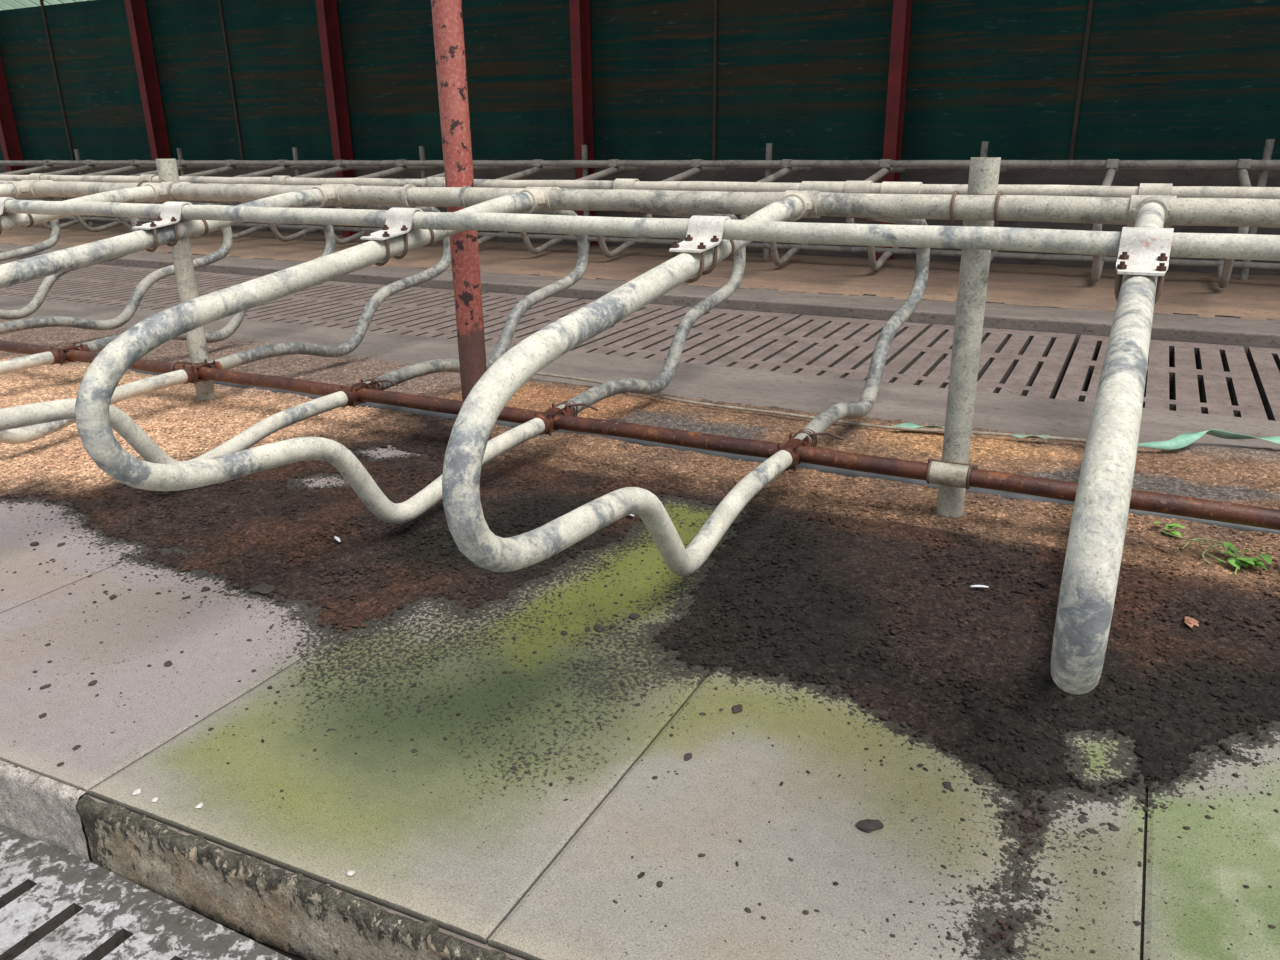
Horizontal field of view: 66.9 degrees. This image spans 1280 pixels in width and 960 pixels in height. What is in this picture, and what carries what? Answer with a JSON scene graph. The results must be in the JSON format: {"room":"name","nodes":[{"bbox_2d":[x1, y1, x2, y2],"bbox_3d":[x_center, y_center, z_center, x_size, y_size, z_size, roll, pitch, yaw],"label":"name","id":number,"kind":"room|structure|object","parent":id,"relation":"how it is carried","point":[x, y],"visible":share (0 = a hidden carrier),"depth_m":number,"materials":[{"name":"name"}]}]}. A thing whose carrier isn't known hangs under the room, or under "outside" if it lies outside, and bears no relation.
{"room":"cattle barn","nodes":[
{"label":"cattle barn","id":0,"kind":"room"},
{"bbox_2d":[0,259,20,264],"bbox_3d":[-8.876,-2.560,12.309,1.112,0.130,2.760,9,22,26],"label":"panel","id":1,"kind":"object","parent":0,"point":[8,261],"visible":0.02,"depth_m":13.41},
{"bbox_2d":[0,0,89,9],"bbox_3d":[-11.398,-8.412,15.602,7.800,1.422,3.052,9,22,26],"label":"roof light","id":2,"kind":"object","parent":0,"point":[4,4],"depth_m":16.73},
{"bbox_2d":[0,267,157,295],"bbox_3d":[-6.833,-2.232,11.315,1.112,0.130,2.760,9,22,26],"label":"panel","id":3,"kind":"object","parent":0,"point":[71,281],"visible":0.41,"depth_m":11.52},
{"bbox_2d":[39,264,126,278],"bbox_3d":[-7.855,-2.396,11.812,1.112,0.130,2.760,9,22,26],"label":"panel","id":4,"kind":"object","parent":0,"point":[97,267],"visible":0.23,"depth_m":12.53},
{"bbox_2d":[19,271,251,302],"bbox_3d":[-5.811,-2.068,10.818,1.112,0.130,2.760,9,22,26],"label":"panel","id":5,"kind":"object","parent":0,"point":[107,291],"visible":0.44,"depth_m":10.80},
{"bbox_2d":[0,824,291,959],"bbox_3d":[-1.737,1.398,1.061,1.112,0.130,2.730,9,22,26],"label":"floor","id":6,"kind":"structure","parent":0,"point":[56,904],"depth_m":2.09,"materials":[{"name":"concrete"}]},
{"bbox_2d":[90,276,261,310],"bbox_3d":[-4.789,-1.905,10.320,1.112,0.130,2.760,9,22,26],"label":"panel","id":7,"kind":"object","parent":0,"point":[161,300],"visible":0.1,"depth_m":10.20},
{"bbox_2d":[228,281,385,318],"bbox_3d":[-3.768,-1.741,9.823,1.112,0.130,2.760,9,22,26],"label":"panel","id":8,"kind":"object","parent":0,"point":[329,291],"visible":0.33,"depth_m":10.09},
{"bbox_2d":[252,287,485,327],"bbox_3d":[-2.746,-1.577,9.326,1.112,0.130,2.760,9,22,26],"label":"panel","id":9,"kind":"object","parent":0,"point":[343,313],"visible":0.44,"depth_m":9.35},
{"bbox_2d":[343,292,579,338],"bbox_3d":[-1.724,-1.413,8.829,1.112,0.130,2.760,9,22,26],"label":"panel","id":10,"kind":"object","parent":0,"point":[438,321],"visible":0.38,"depth_m":8.86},
{"bbox_2d":[451,299,683,350],"bbox_3d":[-0.702,-1.249,8.332,1.112,0.130,2.760,9,22,26],"label":"panel","id":11,"kind":"object","parent":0,"point":[528,325],"visible":0.2,"depth_m":8.58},
{"bbox_2d":[0,0,1279,275],"bbox_3d":[-1.816,-5.031,13.085,28.000,3.660,0.140,9,22,26],"label":"steel frame","id":12,"kind":"structure","parent":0,"point":[808,79],"depth_m":11.76,"materials":[{"name":"metal"}]},
{"bbox_2d":[40,0,74,160],"bbox_3d":[-10.151,-6.896,16.897,0.040,2.820,0.040,9,22,26],"label":"trim","id":13,"kind":"structure","parent":12,"relation":"attached to","point":[41,1],"depth_m":16.84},
{"bbox_2d":[218,0,244,159],"bbox_3d":[-6.360,-6.289,15.053,0.040,2.820,0.040,9,22,26],"label":"trim","id":14,"kind":"structure","parent":12,"relation":"attached to","point":[219,1],"depth_m":15.06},
{"bbox_2d":[712,0,717,159],"bbox_3d":[0.899,-5.125,11.522,0.040,2.820,0.040,9,22,26],"label":"trim","id":15,"kind":"structure","parent":12,"relation":"attached to","point":[715,36],"depth_m":11.62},
{"bbox_2d":[1069,0,1093,159],"bbox_3d":[4.516,-4.545,9.762,0.040,2.820,0.040,9,22,26],"label":"trim","id":16,"kind":"structure","parent":12,"relation":"attached to","point":[1090,7],"depth_m":9.90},
{"bbox_2d":[0,295,1279,959],"bbox_3d":[-5.614,-0.533,6.762,28.000,0.582,4.770,9,22,26],"label":"bed slab","id":17,"kind":"object","parent":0,"point":[918,404],"depth_m":5.56,"materials":[{"name":"concrete"}]},
{"bbox_2d":[0,760,89,861],"bbox_3d":[-3.553,0.491,3.241,5.012,0.200,0.070,8,22,24],"label":"kerb","id":18,"kind":"object","parent":17,"relation":"attached to","point":[34,805],"visible":0.94,"depth_m":2.28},
{"bbox_2d":[137,159,216,400],"bbox_3d":[-2.468,-1.035,5.221,0.210,1.322,0.235,9,22,26],"label":"post","id":19,"kind":"object","parent":17,"relation":"on","point":[167,170],"visible":0.48,"depth_m":5.21,"materials":[{"name":"metal"}]},
{"bbox_2d":[0,447,388,612],"bbox_3d":[-2.209,0.150,3.835,1.073,0.018,2.378,9,22,26],"label":"rubber mat","id":20,"kind":"object","parent":17,"relation":"on","point":[33,582],"visible":0.44,"depth_m":3.53,"materials":[{"name":"rubber"}]},
{"bbox_2d":[0,450,429,794],"bbox_3d":[-1.238,0.296,3.388,1.073,0.019,2.330,9,22,26],"label":"rubber mat","id":21,"kind":"object","parent":17,"relation":"on","point":[209,671],"visible":0.51,"depth_m":2.77,"materials":[{"name":"rubber"}]},
{"bbox_2d":[88,680,96,685],"bbox_3d":[-1.497,0.555,2.648,0.019,0.007,0.028,-2,20,-3],"label":"clod","id":22,"kind":"object","parent":21,"relation":"on","point":[93,682],"visible":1,"depth_m":2.64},
{"bbox_2d":[250,583,274,593],"bbox_3d":[-1.236,0.356,3.173,0.084,0.010,0.066,9,22,26],"label":"clod","id":23,"kind":"object","parent":21,"relation":"on","point":[264,588],"visible":1,"depth_m":3.17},
{"bbox_2d":[75,795,509,959],"bbox_3d":[0.630,1.088,1.411,4.181,0.200,0.052,8,22,23],"label":"kerb","id":24,"kind":"object","parent":17,"relation":"attached to","point":[296,914],"visible":1,"depth_m":2.02,"materials":[{"name":"concrete"}]},
{"bbox_2d":[89,495,750,944],"bbox_3d":[-0.267,0.443,2.941,1.073,0.019,2.281,9,22,26],"label":"rubber mat","id":25,"kind":"object","parent":17,"relation":"on","point":[412,850],"visible":0.77,"depth_m":2.36,"materials":[{"name":"rubber"}]},
{"bbox_2d":[132,789,140,795],"bbox_3d":[-1.145,0.709,2.202,0.018,0.008,0.020,-8,21,-19],"label":"pebble","id":26,"kind":"object","parent":25,"relation":"on","point":[138,791],"visible":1,"depth_m":2.20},
{"bbox_2d":[346,870,354,875],"bbox_3d":[-0.583,0.791,1.950,0.019,0.009,0.017,9,22,26],"label":"pebble","id":27,"kind":"object","parent":25,"relation":"on","point":[349,872],"visible":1,"depth_m":1.95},
{"bbox_2d":[594,624,604,631],"bbox_3d":[-0.123,0.443,2.899,0.032,0.010,0.042,-18,26,-39],"label":"clod","id":28,"kind":"object","parent":25,"relation":"on","point":[597,627],"visible":1,"depth_m":2.89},
{"bbox_2d":[629,613,639,618],"bbox_3d":[-0.016,0.416,2.964,0.034,0.012,0.034,9,22,26],"label":"clod","id":29,"kind":"object","parent":25,"relation":"on","point":[633,615],"visible":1,"depth_m":2.96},
{"bbox_2d":[431,0,491,440],"bbox_3d":[-0.803,-1.858,4.070,0.125,3.600,0.125,9,22,26],"label":"post","id":30,"kind":"object","parent":17,"relation":"on","point":[447,17],"visible":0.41,"depth_m":4.20,"materials":[{"name":"metal"}]},
{"bbox_2d":[0,317,1279,947],"bbox_3d":[-2.944,-0.463,5.471,21.890,0.094,3.793,9,22,26],"label":"bedding","id":31,"kind":"object","parent":17,"relation":"on","point":[1245,476],"depth_m":3.47,"materials":[{"name":"soil"}]},
{"bbox_2d":[0,392,1279,959],"bbox_3d":[-0.442,0.261,3.392,5.166,0.064,2.612,9,22,26],"label":"crumbs","id":32,"kind":"object","parent":31,"relation":"on","point":[893,630],"visible":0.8,"depth_m":3.10,"materials":[{"name":"soil"}]},
{"bbox_2d":[1021,809,1031,818],"bbox_3d":[0.831,0.719,2.084,0.031,0.007,0.019,-13,23,-31],"label":"clod","id":33,"kind":"object","parent":32,"relation":"on","point":[1025,813],"visible":1,"depth_m":2.08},
{"bbox_2d":[1184,616,1198,627],"bbox_3d":[1.606,0.413,2.818,0.041,0.009,0.066,9,22,26],"label":"dead leaf","id":34,"kind":"object","parent":32,"relation":"on","point":[1189,621],"visible":1,"depth_m":2.81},
{"bbox_2d":[1155,521,1271,574],"bbox_3d":[1.921,0.230,3.308,0.175,0.058,0.423,-11,22,-25],"label":"weed","id":35,"kind":"object","parent":32,"relation":"on","point":[1244,561],"visible":1,"depth_m":3.22,"materials":[{"name":"green plant"}]},
{"bbox_2d":[535,372,1086,441],"bbox_3d":[0.665,-0.396,5.110,3.452,0.034,0.228,10,22,27],"label":"cord","id":36,"kind":"object","parent":31,"relation":"on","point":[538,373],"depth_m":4.77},
{"bbox_2d":[970,585,988,587],"bbox_3d":[1.063,0.333,3.031,0.056,0.009,0.015,2,20,7],"label":"feather","id":37,"kind":"object","parent":31,"relation":"on","point":[972,585],"visible":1,"depth_m":3.03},
{"bbox_2d":[128,369,1279,533],"bbox_3d":[0.348,-0.111,4.420,8.762,0.068,0.084,9,22,26],"label":"pipe","id":38,"kind":"object","parent":17,"relation":"on","point":[825,469],"visible":0.26,"depth_m":4.18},
{"bbox_2d":[488,666,1145,959],"bbox_3d":[0.705,0.589,2.494,1.073,0.018,2.233,9,22,26],"label":"rubber mat","id":39,"kind":"object","parent":17,"relation":"on","point":[570,913],"visible":0.58,"depth_m":1.99,"materials":[{"name":"rubber"}]},
{"bbox_2d":[684,753,691,760],"bbox_3d":[0.115,0.657,2.298,0.019,0.006,0.029,1,20,4],"label":"clod","id":40,"kind":"object","parent":39,"relation":"on","point":[687,756],"visible":1,"depth_m":2.29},
{"bbox_2d":[732,704,742,712],"bbox_3d":[0.250,0.587,2.486,0.042,0.008,0.028,-12,23,-29],"label":"clod","id":41,"kind":"object","parent":39,"relation":"on","point":[737,708],"visible":1,"depth_m":2.48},
{"bbox_2d":[856,819,883,832],"bbox_3d":[0.489,0.733,2.062,0.056,0.013,0.037,-8,21,-20],"label":"clod","id":42,"kind":"object","parent":39,"relation":"on","point":[867,825],"visible":1,"depth_m":2.05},
{"bbox_2d":[943,781,951,788],"bbox_3d":[0.694,0.688,2.185,0.018,0.008,0.026,3,20,12],"label":"clod","id":43,"kind":"object","parent":39,"relation":"on","point":[946,784],"visible":1,"depth_m":2.18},
{"bbox_2d":[973,776,984,783],"bbox_3d":[0.770,0.681,2.201,0.024,0.009,0.032,9,22,26],"label":"clod","id":44,"kind":"object","parent":39,"relation":"on","point":[977,779],"visible":1,"depth_m":2.20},
{"bbox_2d":[1078,815,1087,823],"bbox_3d":[0.948,0.727,2.072,0.027,0.006,0.020,-14,23,-32],"label":"clod","id":45,"kind":"object","parent":39,"relation":"on","point":[1082,819],"visible":1,"depth_m":2.07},
{"bbox_2d":[1087,829,1098,833],"bbox_3d":[0.953,0.740,2.038,0.022,0.005,0.015,0,20,3],"label":"clod","id":46,"kind":"object","parent":39,"relation":"on","point":[1093,831],"visible":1,"depth_m":2.04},
{"bbox_2d":[1109,824,1119,830],"bbox_3d":[1.001,0.735,2.045,0.020,0.007,0.019,-17,25,-38],"label":"clod","id":47,"kind":"object","parent":39,"relation":"on","point":[1112,827],"visible":1,"depth_m":2.04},
{"bbox_2d":[926,157,1012,517],"bbox_3d":[1.159,-0.454,3.457,0.210,1.322,0.235,9,22,26],"label":"post","id":48,"kind":"object","parent":17,"relation":"on","point":[984,171],"visible":0.85,"depth_m":3.44,"materials":[{"name":"metal"}]},
{"bbox_2d":[1142,720,1279,959],"bbox_3d":[1.676,0.736,2.047,1.073,0.018,2.184,9,22,26],"label":"rubber mat","id":49,"kind":"object","parent":17,"relation":"on","point":[1216,858],"visible":0.51,"depth_m":1.96,"materials":[{"name":"rubber"}]},
{"bbox_2d":[0,243,1279,396],"bbox_3d":[-2.398,-2.674,12.665,28.000,0.525,3.780,9,22,26],"label":"bed","id":50,"kind":"object","parent":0,"point":[1222,330],"visible":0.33,"depth_m":8.76,"materials":[{"name":"concrete"}]},
{"bbox_2d":[0,56,25,174],"bbox_3d":[-11.528,-6.767,17.480,0.140,4.180,0.260,9,22,26],"label":"steel column","id":51,"kind":"structure","parent":50,"relation":"on","point":[9,140],"depth_m":17.62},
{"bbox_2d":[74,149,93,226],"bbox_3d":[-9.601,-5.015,16.727,0.072,1.330,0.072,9,22,26],"label":"post","id":52,"kind":"object","parent":50,"relation":"on","point":[77,155],"visible":0.38,"depth_m":16.54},
{"bbox_2d":[124,0,170,170],"bbox_3d":[-7.941,-6.192,15.735,0.140,4.180,0.260,9,22,26],"label":"steel column","id":53,"kind":"structure","parent":50,"relation":"on","point":[136,11],"depth_m":15.62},
{"bbox_2d":[177,148,185,175],"bbox_3d":[-7.322,-4.650,15.618,0.072,1.330,0.072,9,22,26],"label":"post","id":54,"kind":"object","parent":50,"relation":"on","point":[179,150],"visible":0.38,"depth_m":15.41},
{"bbox_2d":[292,147,307,236],"bbox_3d":[-5.097,-4.293,14.536,0.072,1.330,0.072,9,22,26],"label":"post","id":55,"kind":"object","parent":50,"relation":"on","point":[294,149],"visible":0.38,"depth_m":14.34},
{"bbox_2d":[315,0,360,236],"bbox_3d":[-4.399,-5.624,14.012,0.140,4.180,0.260,9,22,26],"label":"steel column","id":56,"kind":"structure","parent":50,"relation":"on","point":[327,14],"depth_m":13.97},
{"bbox_2d":[419,146,426,177],"bbox_3d":[-2.989,-3.955,13.510,0.072,1.330,0.072,9,22,26],"label":"post","id":57,"kind":"object","parent":50,"relation":"on","point":[421,148],"visible":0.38,"depth_m":13.31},
{"bbox_2d":[569,0,596,245],"bbox_3d":[-0.732,-5.037,12.228,0.140,4.180,0.260,9,22,26],"label":"steel column","id":58,"kind":"structure","parent":50,"relation":"on","point":[580,31],"depth_m":12.21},
{"bbox_2d":[582,145,589,249],"bbox_3d":[-0.690,-3.587,12.392,0.072,1.330,0.072,9,22,26],"label":"post","id":59,"kind":"object","parent":50,"relation":"on","point":[584,147],"visible":0.38,"depth_m":12.24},
{"bbox_2d":[0,222,1279,320],"bbox_3d":[-2.379,-2.908,12.467,22.140,0.054,2.650,9,22,26],"label":"far sawdust","id":60,"kind":"object","parent":50,"relation":"on","point":[1257,297],"visible":0.62,"depth_m":10.23},
{"bbox_2d":[0,160,102,229],"bbox_3d":[-9.684,-4.581,15.620,0.100,1.093,2.014,9,22,26],"label":"divider","id":61,"kind":"object","parent":60,"relation":"on","point":[47,166],"visible":0.45,"depth_m":15.69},
{"bbox_2d":[4,165,1279,169],"bbox_3d":[-1.675,-4.113,12.639,21.901,0.068,0.068,9,22,26],"label":"rail","id":62,"kind":"object","parent":61,"relation":"attached to","point":[4,165],"visible":0.2,"depth_m":10.30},
{"bbox_2d":[44,160,143,231],"bbox_3d":[-8.757,-4.432,15.168,0.100,1.093,2.014,9,22,26],"label":"divider","id":63,"kind":"object","parent":62,"relation":"attached to","point":[89,166],"visible":0.48,"depth_m":15.26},
{"bbox_2d":[84,160,156,231],"bbox_3d":[-7.829,-4.284,14.717,0.100,1.093,2.014,9,22,26],"label":"divider","id":64,"kind":"object","parent":62,"relation":"attached to","point":[133,166],"visible":0.26,"depth_m":14.70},
{"bbox_2d":[129,160,223,175],"bbox_3d":[-6.901,-4.135,14.266,0.100,1.093,2.014,9,22,26],"label":"divider","id":65,"kind":"object","parent":62,"relation":"attached to","point":[180,167],"visible":0.27,"depth_m":14.38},
{"bbox_2d":[182,160,274,238],"bbox_3d":[-5.973,-3.986,13.815,0.100,1.093,2.014,9,22,26],"label":"divider","id":66,"kind":"object","parent":62,"relation":"attached to","point":[229,167],"visible":0.5,"depth_m":13.98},
{"bbox_2d":[215,160,325,241],"bbox_3d":[-5.045,-3.837,13.363,0.100,1.093,2.014,9,22,26],"label":"divider","id":67,"kind":"object","parent":62,"relation":"attached to","point":[282,167],"visible":0.55,"depth_m":13.45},
{"bbox_2d":[294,160,381,244],"bbox_3d":[-4.118,-3.689,12.912,0.100,1.093,2.014,9,22,26],"label":"divider","id":68,"kind":"object","parent":62,"relation":"attached to","point":[338,163],"visible":0.54,"depth_m":13.04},
{"bbox_2d":[336,160,440,208],"bbox_3d":[-3.190,-3.540,12.461,0.100,1.093,2.014,9,22,26],"label":"divider","id":69,"kind":"object","parent":62,"relation":"attached to","point":[401,168],"visible":0.38,"depth_m":12.44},
{"bbox_2d":[422,166,507,245],"bbox_3d":[-2.262,-3.391,12.009,0.100,1.093,2.014,9,22,26],"label":"divider","id":70,"kind":"object","parent":62,"relation":"attached to","point":[486,238],"visible":0.2,"depth_m":12.48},
{"bbox_2d":[495,159,574,253],"bbox_3d":[-1.335,-3.243,11.558,0.100,1.093,2.014,9,22,26],"label":"divider","id":71,"kind":"object","parent":62,"relation":"attached to","point":[538,168],"visible":0.48,"depth_m":11.64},
{"bbox_2d":[576,159,645,257],"bbox_3d":[-0.407,-3.094,11.107,0.100,1.093,2.014,9,22,26],"label":"divider","id":72,"kind":"object","parent":62,"relation":"attached to","point":[614,168],"visible":0.54,"depth_m":11.19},
{"bbox_2d":[645,159,725,241],"bbox_3d":[0.521,-2.945,10.655,0.100,1.093,2.014,9,22,26],"label":"divider","id":73,"kind":"object","parent":62,"relation":"attached to","point":[695,163],"visible":0.35,"depth_m":10.62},
{"bbox_2d":[740,159,811,265],"bbox_3d":[1.449,-2.796,10.204,0.100,1.093,2.014,9,22,26],"label":"divider","id":74,"kind":"object","parent":62,"relation":"attached to","point":[786,163],"visible":0.55,"depth_m":10.24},
{"bbox_2d":[846,159,904,270],"bbox_3d":[2.376,-2.648,9.753,0.100,1.093,2.014,9,22,26],"label":"divider","id":75,"kind":"object","parent":62,"relation":"attached to","point":[885,163],"visible":0.62,"depth_m":9.78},
{"bbox_2d":[963,167,1006,261],"bbox_3d":[3.304,-2.499,9.301,0.100,1.093,2.014,9,22,26],"label":"divider","id":76,"kind":"object","parent":62,"relation":"attached to","point":[1002,169],"visible":0.07,"depth_m":9.86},
{"bbox_2d":[1091,159,1118,281],"bbox_3d":[4.232,-2.350,8.850,0.100,1.093,2.014,9,22,26],"label":"divider","id":77,"kind":"object","parent":62,"relation":"attached to","point":[1112,164],"visible":0.62,"depth_m":8.85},
{"bbox_2d":[1217,159,1251,287],"bbox_3d":[5.160,-2.202,8.399,0.100,1.093,2.014,9,22,26],"label":"divider","id":78,"kind":"object","parent":62,"relation":"attached to","point":[1224,269],"visible":0.57,"depth_m":8.40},
{"bbox_2d":[0,160,1279,167],"bbox_3d":[-2.022,-3.924,11.989,21.901,0.072,0.072,9,22,26],"label":"rail","id":79,"kind":"object","parent":78,"relation":"attached to","point":[643,163],"visible":0.92,"depth_m":10.50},
{"bbox_2d":[62,216,1279,269],"bbox_3d":[-1.804,-3.204,12.673,21.901,0.064,0.064,9,22,26],"label":"rail","id":80,"kind":"object","parent":78,"relation":"attached to","point":[1178,262],"visible":0.57,"depth_m":10.71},
{"bbox_2d":[763,143,771,257],"bbox_3d":[1.492,-3.237,11.330,0.072,1.330,0.072,9,22,26],"label":"post","id":81,"kind":"object","parent":50,"relation":"on","point":[768,171],"visible":0.38,"depth_m":11.17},
{"bbox_2d":[876,0,912,260],"bbox_3d":[2.804,-4.470,10.508,0.140,4.180,0.260,9,22,26],"label":"steel column","id":82,"kind":"structure","parent":50,"relation":"on","point":[902,9],"depth_m":10.51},
{"bbox_2d":[980,141,988,156],"bbox_3d":[3.603,-2.898,10.303,0.072,1.330,0.072,9,22,26],"label":"post","id":83,"kind":"object","parent":50,"relation":"on","point":[984,144],"visible":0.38,"depth_m":10.08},
{"bbox_2d":[1239,139,1274,279],"bbox_3d":[5.858,-2.537,9.206,0.072,1.330,0.072,9,22,26],"label":"post","id":84,"kind":"object","parent":50,"relation":"on","point":[1269,143],"visible":0.38,"depth_m":9.07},
{"bbox_2d":[572,307,799,364],"bbox_3d":[0.320,-1.085,7.835,1.112,0.130,2.760,9,22,26],"label":"panel","id":85,"kind":"object","parent":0,"point":[718,333],"visible":0.48,"depth_m":7.88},
{"bbox_2d":[709,315,929,379],"bbox_3d":[1.341,-0.922,7.338,1.112,0.130,2.760,9,22,26],"label":"panel","id":86,"kind":"object","parent":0,"point":[839,347],"visible":0.59,"depth_m":7.41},
{"bbox_2d":[881,324,1075,398],"bbox_3d":[2.363,-0.758,6.841,1.112,0.130,2.760,9,22,26],"label":"panel","id":87,"kind":"object","parent":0,"point":[1012,362],"visible":0.43,"depth_m":6.90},
{"bbox_2d":[1054,386,1171,399],"bbox_3d":[-4.991,-0.297,8.119,28.000,0.200,15.200,9,22,26],"label":"floor","id":88,"kind":"structure","parent":0,"point":[1086,389],"depth_m":8.84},
{"bbox_2d":[1055,335,1267,419],"bbox_3d":[3.385,-0.594,6.344,1.112,0.130,2.760,9,22,26],"label":"panel","id":89,"kind":"object","parent":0,"point":[1223,378],"visible":0.43,"depth_m":6.39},
{"bbox_2d":[1247,347,1279,420],"bbox_3d":[4.407,-0.430,5.847,1.112,0.130,2.760,9,22,26],"label":"panel","id":90,"kind":"object","parent":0,"point":[1264,363],"visible":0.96,"depth_m":6.41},
{"bbox_3d":[-4.876,-1.003,5.236,0.124,1.108,2.158,9,22,26],"label":"divider","id":91,"kind":"object","parent":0,"visible":0},
{"bbox_2d":[0,180,1279,227],"bbox_3d":[-2.099,-1.426,4.800,14.701,0.102,0.102,9,22,26],"label":"rail","id":92,"kind":"object","parent":91,"relation":"attached to","point":[1232,212],"visible":0.88,"depth_m":3.52,"materials":[{"name":"metal"}]},
{"bbox_2d":[0,199,60,261],"bbox_3d":[-5.892,-1.984,8.021,0.108,1.116,2.273,9,22,26],"label":"divider","id":93,"kind":"object","parent":92,"relation":"attached to","point":[54,237],"visible":0.52,"depth_m":8.78,"materials":[{"name":"metal"}]},
{"bbox_2d":[0,180,71,374],"bbox_3d":[-3.877,-0.843,4.750,0.124,1.108,2.158,9,22,26],"label":"divider","id":94,"kind":"object","parent":92,"relation":"attached to","point":[23,188],"visible":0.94,"depth_m":5.46,"materials":[{"name":"metal"}]},
{"bbox_2d":[0,197,141,319],"bbox_3d":[-4.886,-1.823,7.531,0.108,1.116,2.273,9,22,26],"label":"divider","id":95,"kind":"object","parent":92,"relation":"attached to","point":[34,305],"visible":0.3,"depth_m":7.75,"materials":[{"name":"metal"}]},
{"bbox_2d":[0,182,204,443],"bbox_3d":[-2.868,-0.682,4.259,0.124,1.108,2.158,9,22,26],"label":"divider","id":96,"kind":"object","parent":92,"relation":"attached to","point":[156,192],"visible":0.73,"depth_m":4.70,"materials":[{"name":"metal"}]},
{"bbox_2d":[0,173,232,334],"bbox_3d":[-3.889,-1.663,7.046,0.108,1.116,2.273,9,22,26],"label":"divider","id":97,"kind":"object","parent":92,"relation":"attached to","point":[149,280],"visible":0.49,"depth_m":7.21,"materials":[{"name":"metal"}]},
{"bbox_2d":[0,184,362,463],"bbox_3d":[-1.869,-0.521,3.773,0.124,1.108,2.158,9,22,26],"label":"divider","id":98,"kind":"object","parent":92,"relation":"attached to","point":[168,228],"visible":0.88,"depth_m":3.70,"materials":[{"name":"metal"}]},
{"bbox_2d":[40,174,334,361],"bbox_3d":[-2.891,-1.503,6.561,0.108,1.116,2.273,9,22,26],"label":"divider","id":99,"kind":"object","parent":92,"relation":"attached to","point":[98,345],"visible":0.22,"depth_m":6.61,"materials":[{"name":"metal"}]},
{"bbox_2d":[179,176,450,380],"bbox_3d":[-1.881,-1.341,6.070,0.108,1.116,2.273,9,22,26],"label":"divider","id":100,"kind":"object","parent":92,"relation":"attached to","point":[273,350],"visible":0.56,"depth_m":6.17,"materials":[{"name":"metal"}]},
{"bbox_2d":[75,187,556,523],"bbox_3d":[-0.868,-0.361,3.286,0.124,1.108,2.158,9,22,26],"label":"divider","id":101,"kind":"object","parent":92,"relation":"attached to","point":[97,387],"visible":0.91,"depth_m":2.80,"materials":[{"name":"metal"}]},
{"bbox_2d":[346,177,588,402],"bbox_3d":[-0.882,-1.181,5.583,0.108,1.116,2.273,9,22,26],"label":"divider","id":102,"kind":"object","parent":92,"relation":"attached to","point":[409,372],"visible":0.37,"depth_m":5.81,"materials":[{"name":"metal"}]},
{"bbox_2d":[364,377,397,389],"bbox_3d":[-1.292,-0.458,4.848,0.209,0.096,0.065,9,22,26],"label":"tie","id":103,"kind":"object","parent":102,"relation":"attached to","point":[375,381],"visible":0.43,"depth_m":4.83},
{"bbox_2d":[442,190,821,575],"bbox_3d":[0.125,-0.210,2.800,0.124,1.090,2.158,9,22,26],"label":"divider","id":104,"kind":"object","parent":92,"relation":"attached to","point":[703,247],"visible":0.95,"depth_m":2.27,"materials":[{"name":"metal"}]},
{"bbox_2d":[0,340,1279,529],"bbox_3d":[-2.086,-0.536,5.120,14.701,0.084,0.084,9,22,26],"label":"rail","id":105,"kind":"object","parent":104,"relation":"attached to","point":[941,473],"visible":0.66,"depth_m":3.84,"materials":[{"name":"metal"}]},
{"bbox_2d":[3,199,1279,260],"bbox_3d":[-2.485,-1.153,4.097,14.701,0.061,0.061,9,22,26],"label":"rail","id":106,"kind":"object","parent":104,"relation":"attached to","point":[1107,243],"visible":0.92,"depth_m":2.72,"materials":[{"name":"metal"}]},
{"bbox_2d":[546,179,745,430],"bbox_3d":[0.118,-1.021,5.097,0.108,1.116,2.273,9,22,26],"label":"divider","id":107,"kind":"object","parent":92,"relation":"attached to","point":[602,391],"visible":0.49,"depth_m":5.25,"materials":[{"name":"metal"}]},
{"bbox_2d":[557,400,597,416],"bbox_3d":[-0.282,-0.304,4.378,0.209,0.096,0.065,9,22,26],"label":"tie","id":108,"kind":"object","parent":107,"relation":"attached to","point":[569,404],"visible":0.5,"depth_m":4.36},
{"bbox_2d":[786,181,929,464],"bbox_3d":[1.112,-0.862,4.613,0.108,1.116,2.273,9,22,26],"label":"divider","id":109,"kind":"object","parent":92,"relation":"attached to","point":[832,414],"visible":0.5,"depth_m":4.83,"materials":[{"name":"metal"}]},
{"bbox_2d":[0,175,1279,198],"bbox_3d":[-1.756,-1.664,5.427,14.701,0.072,0.072,9,22,26],"label":"rail","id":110,"kind":"object","parent":109,"relation":"attached to","point":[824,186],"visible":0.48,"depth_m":4.29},
{"bbox_2d":[793,429,843,446],"bbox_3d":[0.720,-0.150,3.912,0.209,0.096,0.065,9,22,26],"label":"tie","id":111,"kind":"object","parent":109,"relation":"attached to","point":[813,435],"visible":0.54,"depth_m":3.90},
{"bbox_2d":[1051,195,1176,694],"bbox_3d":[1.125,-0.041,2.316,0.124,1.108,2.158,9,22,26],"label":"divider","id":112,"kind":"object","parent":92,"relation":"attached to","point":[1094,550],"visible":1,"depth_m":1.46,"materials":[{"name":"metal"}]},
{"bbox_2d":[1138,183,1172,194],"bbox_3d":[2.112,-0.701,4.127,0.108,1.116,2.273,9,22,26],"label":"clamp","id":113,"kind":"object","parent":92,"relation":"attached to","point":[1145,188],"visible":0.02,"depth_m":3.60,"materials":[{"name":"metal"}]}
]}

